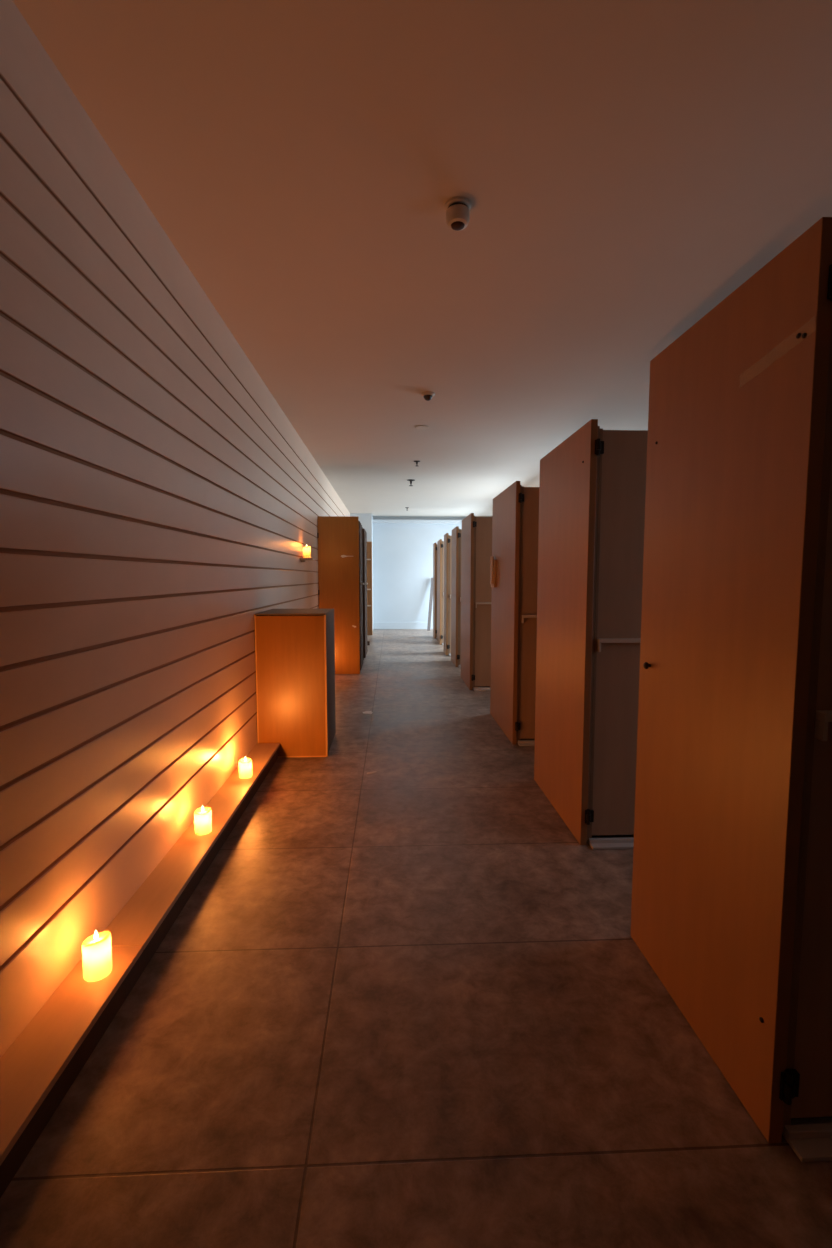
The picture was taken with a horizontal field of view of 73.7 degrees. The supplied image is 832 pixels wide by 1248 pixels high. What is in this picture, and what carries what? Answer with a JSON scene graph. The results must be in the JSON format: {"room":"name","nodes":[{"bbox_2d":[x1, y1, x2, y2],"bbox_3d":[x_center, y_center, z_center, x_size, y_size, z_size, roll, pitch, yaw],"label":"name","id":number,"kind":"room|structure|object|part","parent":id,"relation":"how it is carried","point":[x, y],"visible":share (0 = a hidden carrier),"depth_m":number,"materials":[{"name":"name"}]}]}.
{"room":"changing room","nodes":[
{"label":"changing room","id":0,"kind":"room"},
{"bbox_2d":[0,0,349,1057],"bbox_3d":[-1.337,-0.513,4.871,0.150,3.000,19.900,0,5,-2],"label":"wall","id":1,"kind":"structure","parent":0,"point":[157,497],"depth_m":2.03,"materials":[{"name":"beige wood"}]},
{"bbox_2d":[0,743,279,1197],"bbox_3d":[-1.023,1.215,1.535,0.178,0.120,12.940,0,5,-2],"label":"ledge","id":2,"kind":"object","parent":1,"relation":"attached to","point":[37,1071],"depth_m":1.73,"materials":[{"name":"brown wood"}]},
{"bbox_2d":[82,930,111,981],"bbox_3d":[-1.031,1.058,1.793,0.082,0.148,0.082,0,5,-2],"label":"pillar candle","id":3,"kind":"object","parent":2,"relation":"on","point":[96,948],"visible":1,"depth_m":1.76,"materials":[{"name":"beige wax"}]},
{"bbox_2d":[194,807,211,834],"bbox_3d":[-1.072,0.979,2.794,0.082,0.138,0.082,0,5,-2],"label":"pillar candle","id":4,"kind":"object","parent":2,"relation":"on","point":[202,816],"visible":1,"depth_m":2.77,"materials":[{"name":"beige wax"}]},
{"bbox_2d":[239,758,251,778],"bbox_3d":[-1.095,0.914,3.566,0.082,0.136,0.082,0,5,-2],"label":"pillar candle","id":5,"kind":"object","parent":2,"relation":"on","point":[245,764],"visible":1,"depth_m":3.54,"materials":[{"name":"beige wax"}]},
{"bbox_2d":[300,558,314,561],"bbox_3d":[-1.254,-0.737,6.413,0.150,0.046,0.200,0,5,-2],"label":"shelf","id":6,"kind":"object","parent":1,"relation":"attached to","point":[301,559],"visible":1,"depth_m":6.31,"materials":[{"name":"beige"}]},
{"bbox_2d":[303,546,310,557],"bbox_3d":[-1.265,-0.842,6.423,0.084,0.161,0.084,0,5,-2],"label":"pillar candle","id":7,"kind":"object","parent":6,"relation":"on","point":[306,550],"visible":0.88,"depth_m":6.39,"materials":[{"name":"beige wax"}]},
{"bbox_2d":[350,513,372,596],"bbox_3d":[-1.404,-1.325,14.468,0.545,3.000,0.650,0,5,-2],"label":"trim","id":8,"kind":"structure","parent":1,"relation":"attached to","point":[365,519],"depth_m":14.05,"materials":[{"name":"white paint"}]},
{"bbox_2d":[0,629,831,1247],"bbox_3d":[0.961,1.048,5.103,4.850,0.150,20.300,0,5,-2],"label":"floor","id":9,"kind":"structure","parent":0,"point":[403,1004],"depth_m":1.64,"materials":[{"name":"tile"}]},
{"bbox_2d":[254,609,335,757],"bbox_3d":[-0.971,0.451,4.596,0.538,1.121,0.662,0,5,-2],"label":"cabinet","id":10,"kind":"object","parent":9,"relation":"on","point":[295,648],"visible":0.83,"depth_m":4.27,"materials":[{"name":"brown wood"}]},
{"bbox_3d":[-0.974,-0.102,4.552,0.534,0.012,0.656,0,5,-2],"label":"panel","id":11,"kind":"part","parent":10,"relation":"part of","materials":[{"name":"wood"}]},
{"bbox_3d":[-0.987,0.428,4.917,0.506,1.105,0.018,0,5,-2],"label":"panel","id":12,"kind":"part","parent":10,"relation":"part of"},
{"bbox_3d":[-0.714,0.454,4.617,0.014,1.105,0.642,0,5,-2],"label":"panel","id":13,"kind":"part","parent":10,"relation":"part of","materials":[{"name":"grey wood"}]},
{"bbox_2d":[317,516,363,673],"bbox_3d":[-1.089,-0.425,8.257,0.628,2.246,0.735,0,5,-2],"label":"tall cabinet","id":14,"kind":"object","parent":9,"relation":"on","point":[340,580],"visible":0.94,"depth_m":7.89,"materials":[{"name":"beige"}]},
{"bbox_3d":[-0.822,-0.406,8.112,0.032,2.140,0.330,0,5,-2],"label":"door","id":15,"kind":"part","parent":14,"relation":"part of","materials":[{"name":"brown wood"}]},
{"bbox_3d":[-0.837,-0.435,8.450,0.032,2.140,0.330,0,5,-2],"label":"door","id":16,"kind":"part","parent":14,"relation":"part of","materials":[{"name":"brown wood"}]},
{"bbox_2d":[362,527,367,659],"bbox_3d":[-1.150,-0.528,9.649,0.622,2.216,0.800,0,5,-2],"label":"tall cabinet","id":17,"kind":"object","parent":9,"relation":"on","point":[364,533],"visible":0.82,"depth_m":9.34,"materials":[{"name":"beige wood"}]},
{"bbox_3d":[-1.163,-0.495,9.260,0.562,2.216,0.020,0,5,-2],"label":"panel","id":18,"kind":"part","parent":17,"relation":"part of","materials":[{"name":"brown wood"}]},
{"bbox_3d":[-0.875,-0.520,9.456,0.030,2.160,0.390,0,5,-2],"label":"door","id":19,"kind":"part","parent":17,"relation":"part of","materials":[{"name":"brown wood"}]},
{"bbox_3d":[-0.893,-0.554,9.859,0.030,2.160,0.400,0,5,-2],"label":"door","id":20,"kind":"part","parent":17,"relation":"part of","materials":[{"name":"brown wood"}]},
{"bbox_2d":[367,541,372,634],"bbox_3d":[-1.341,-0.856,13.398,0.565,2.236,0.345,0,5,-2],"label":"shelf unit","id":21,"kind":"object","parent":9,"relation":"on","point":[369,544],"visible":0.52,"depth_m":13.28,"materials":[{"name":"brown wood"}]},
{"bbox_3d":[-1.335,-0.841,13.281,0.521,2.226,0.020,0,5,-2],"label":"panel","id":22,"kind":"part","parent":21,"relation":"part of","materials":[{"name":"brown wood"}]},
{"bbox_3d":[-1.069,-0.857,13.412,0.022,2.236,0.340,0,5,-2],"label":"panel","id":23,"kind":"part","parent":21,"relation":"part of","materials":[{"name":"brown wood"}]},
{"bbox_2d":[427,578,432,630],"bbox_3d":[0.390,-0.531,14.690,0.083,1.388,0.443,1,5,17],"label":"plank","id":24,"kind":"object","parent":9,"relation":"on","point":[431,587],"visible":0.8,"depth_m":14.67,"materials":[{"name":"grey wood"}]},
{"bbox_2d":[433,543,436,637],"bbox_3d":[1.238,-0.772,12.833,1.650,2.168,0.565,0,5,-2],"label":"tall cabinet","id":25,"kind":"object","parent":9,"relation":"on","point":[434,544],"visible":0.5,"depth_m":12.62,"materials":[{"name":"brown wood"}]},
{"bbox_3d":[0.473,-0.745,12.594,0.030,2.120,0.040,0,5,-2],"label":"corner post","id":26,"kind":"part","parent":25,"relation":"part of","materials":[{"name":"brown wood"}]},
{"bbox_2d":[437,539,443,644],"bbox_3d":[1.303,-0.683,11.789,1.650,2.168,0.765,0,5,-2],"label":"tall cabinet","id":27,"kind":"object","parent":9,"relation":"on","point":[440,544],"visible":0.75,"depth_m":11.49,"materials":[{"name":"brown wood"}]},
{"bbox_3d":[0.543,-0.648,11.450,0.030,2.120,0.040,0,5,-2],"label":"corner post","id":28,"kind":"part","parent":27,"relation":"part of","materials":[{"name":"brown wood"}]},
{"bbox_3d":[1.334,-0.656,11.486,1.554,2.080,0.020,0,5,-2],"label":"panel","id":29,"kind":"part","parent":27,"relation":"part of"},
{"bbox_2d":[443,533,451,655],"bbox_3d":[1.351,-0.540,10.095,1.650,2.168,0.565,0,5,-2],"label":"tall cabinet","id":30,"kind":"object","parent":9,"relation":"on","point":[447,538],"visible":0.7,"depth_m":9.87,"materials":[{"name":"brown wood"}]},
{"bbox_3d":[0.543,-0.540,10.083,0.034,2.166,0.520,0,5,-2],"label":"panel","id":31,"kind":"part","parent":30,"relation":"part of","materials":[{"name":"brown wood"}]},
{"bbox_3d":[0.587,-0.513,9.856,0.030,2.120,0.040,0,5,-2],"label":"corner post","id":32,"kind":"part","parent":30,"relation":"part of","materials":[{"name":"brown wood"}]},
{"bbox_3d":[1.378,-0.522,9.892,1.554,2.080,0.020,0,5,-2],"label":"panel","id":33,"kind":"part","parent":30,"relation":"part of","materials":[{"name":"brown wood"}]},
{"bbox_2d":[451,526,461,667],"bbox_3d":[1.427,-0.440,8.912,1.650,2.168,0.745,0,5,-2],"label":"tall cabinet","id":34,"kind":"object","parent":9,"relation":"on","point":[456,532],"visible":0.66,"depth_m":8.63,"materials":[{"name":"brown wood"}]},
{"bbox_3d":[0.667,-0.406,8.583,0.030,2.120,0.040,0,5,-2],"label":"corner post","id":35,"kind":"part","parent":34,"relation":"part of","materials":[{"name":"brown wood"}]},
{"bbox_3d":[1.458,-0.414,8.619,1.554,2.080,0.020,0,5,-2],"label":"panel","id":36,"kind":"part","parent":34,"relation":"part of","materials":[{"name":"brown wood"}]},
{"bbox_2d":[461,513,491,690],"bbox_3d":[1.471,-0.299,7.258,1.650,2.168,0.965,0,5,-2],"label":"tall cabinet","id":37,"kind":"object","parent":9,"relation":"on","point":[476,546],"visible":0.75,"depth_m":6.85,"materials":[{"name":"brown wood"}]},
{"bbox_3d":[0.663,-0.299,7.246,0.034,2.166,0.920,0,5,-2],"label":"panel","id":38,"kind":"part","parent":37,"relation":"part of","materials":[{"name":"brown wood"}]},
{"bbox_3d":[0.715,-0.256,6.820,0.030,2.120,0.040,0,5,-2],"label":"corner post","id":39,"kind":"part","parent":37,"relation":"part of","materials":[{"name":"brown wood"}]},
{"bbox_3d":[1.506,-0.264,6.855,1.554,2.080,0.020,0,5,-2],"label":"panel","id":40,"kind":"part","parent":37,"relation":"part of","materials":[{"name":"brown wood"}]},
{"bbox_2d":[490,481,538,745],"bbox_3d":[1.590,-0.115,5.084,1.686,2.168,1.095,0,5,-2],"label":"tall cabinet","id":41,"kind":"object","parent":9,"relation":"on","point":[515,518],"visible":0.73,"depth_m":4.63,"materials":[{"name":"brown wood"}]},
{"bbox_3d":[0.749,-0.508,5.404,0.036,0.300,0.180,0,5,-2],"label":"block handle","id":42,"kind":"part","parent":41,"relation":"part of","materials":[{"name":"brown wood"}]},
{"bbox_3d":[0.800,-0.115,5.072,0.034,2.166,1.050,0,5,-2],"label":"panel","id":43,"kind":"part","parent":41,"relation":"part of","materials":[{"name":"brown wood"}]},
{"bbox_3d":[0.855,-0.067,4.582,0.030,2.120,0.040,0,5,-2],"label":"corner post","id":44,"kind":"part","parent":41,"relation":"part of","materials":[{"name":"brown wood"}]},
{"bbox_3d":[1.637,-0.066,4.590,1.534,0.020,0.033,0,5,-2],"label":"rail","id":45,"kind":"part","parent":41,"relation":"part of","materials":[{"name":"beige"}]},
{"bbox_3d":[1.646,-0.075,4.617,1.554,2.080,0.020,0,5,-2],"label":"panel","id":46,"kind":"part","parent":41,"relation":"part of","materials":[{"name":"brown wood"}]},
{"bbox_2d":[534,419,647,849],"bbox_3d":[1.660,0.036,3.292,1.655,2.168,0.995,0,5,-2],"label":"tall cabinet","id":47,"kind":"object","parent":9,"relation":"on","point":[592,485],"visible":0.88,"depth_m":2.88,"materials":[{"name":"brown wood"}]},
{"bbox_3d":[0.854,0.036,3.280,0.034,2.166,0.950,0,5,-2],"label":"panel","id":48,"kind":"part","parent":47,"relation":"part of","materials":[{"name":"brown wood"}]},
{"bbox_3d":[0.907,0.081,2.839,0.030,2.120,0.040,0,5,-2],"label":"corner post","id":49,"kind":"part","parent":47,"relation":"part of","materials":[{"name":"brown wood"}]},
{"bbox_3d":[1.690,0.082,2.847,1.534,0.020,0.033,0,5,-2],"label":"rail","id":50,"kind":"part","parent":47,"relation":"part of","materials":[{"name":"beige"}]},
{"bbox_3d":[1.699,0.073,2.874,1.554,2.080,0.020,0,5,-2],"label":"panel","id":51,"kind":"part","parent":47,"relation":"part of","materials":[{"name":"brown wood"}]},
{"bbox_2d":[631,217,831,1161],"bbox_3d":[1.669,0.172,1.691,1.672,2.168,0.845,0,5,-2],"label":"tall cabinet","id":52,"kind":"object","parent":9,"relation":"on","point":[731,908],"visible":1,"depth_m":1.44,"materials":[{"name":"brown wood"}]},
{"bbox_3d":[0.831,0.149,1.993,0.024,0.026,0.026,0,5,-2],"label":"knob","id":53,"kind":"part","parent":52,"relation":"part of","materials":[{"name":"grey metal"}]},
{"bbox_3d":[0.921,0.210,1.313,0.030,2.120,0.040,0,5,-2],"label":"corner post","id":54,"kind":"part","parent":52,"relation":"part of","materials":[{"name":"brown wood"}]},
{"bbox_3d":[1.712,0.202,1.349,1.554,2.080,0.020,0,5,-2],"label":"panel","id":55,"kind":"part","parent":52,"relation":"part of","materials":[{"name":"brown wood"}]},
{"bbox_3d":[1.704,0.211,1.322,1.534,0.020,0.033,0,5,-2],"label":"rail","id":56,"kind":"part","parent":52,"relation":"part of","materials":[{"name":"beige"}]},
{"bbox_2d":[373,516,465,621],"bbox_3d":[0.528,-1.369,14.975,4.850,3.000,0.200,0,5,-2],"label":"wall","id":57,"kind":"structure","parent":0,"point":[402,553],"depth_m":14.82,"materials":[{"name":"white paint"}]},
{"bbox_2d":[373,622,432,628],"bbox_3d":[0.805,0.040,14.993,3.905,0.190,0.025,0,5,-2],"label":"baseboard","id":58,"kind":"structure","parent":57,"relation":"attached to","point":[376,625],"depth_m":14.93,"materials":[{"name":"white paint"}]},
{"bbox_2d":[372,520,461,523],"bbox_3d":[0.808,-2.700,14.693,3.905,0.100,0.160,0,5,-2],"label":"trim","id":59,"kind":"structure","parent":57,"relation":"attached to","point":[373,521],"depth_m":14.58,"materials":[{"name":"white paint"}]},
{"bbox_2d":[13,0,831,516],"bbox_3d":[0.961,-2.091,4.837,4.850,0.150,20.300,0,5,-2],"label":"ceiling","id":60,"kind":"structure","parent":0,"point":[623,167],"depth_m":2.25,"materials":[{"name":"white paint"}]},
{"bbox_2d":[415,425,428,428],"bbox_3d":[0.065,-2.105,5.942,0.150,0.008,0.150,0,5,-2],"label":"cover plate","id":61,"kind":"object","parent":60,"relation":"attached to","point":[418,426],"visible":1,"depth_m":5.93,"materials":[{"name":"beige plastic"}]},
{"bbox_2d":[421,391,434,400],"bbox_3d":[0.104,-1.987,4.859,0.120,0.061,0.120,0,5,-2],"label":"dome camera","id":62,"kind":"object","parent":60,"relation":"attached to","point":[427,395],"visible":1,"depth_m":4.83,"materials":[{"name":"beige plastic"}]},
{"bbox_2d":[445,196,470,230],"bbox_3d":[0.181,-1.761,2.400,0.112,0.095,0.112,0,5,-2],"label":"security camera","id":63,"kind":"object","parent":60,"relation":"attached to","point":[457,208],"visible":1,"depth_m":2.37,"materials":[{"name":"beige plastic"}]},
{"bbox_3d":[0.181,-1.801,2.397,0.112,0.016,0.112,0,5,-2],"label":"plate","id":64,"kind":"part","parent":63,"relation":"part of","materials":[{"name":"beige plastic"}]}
]}

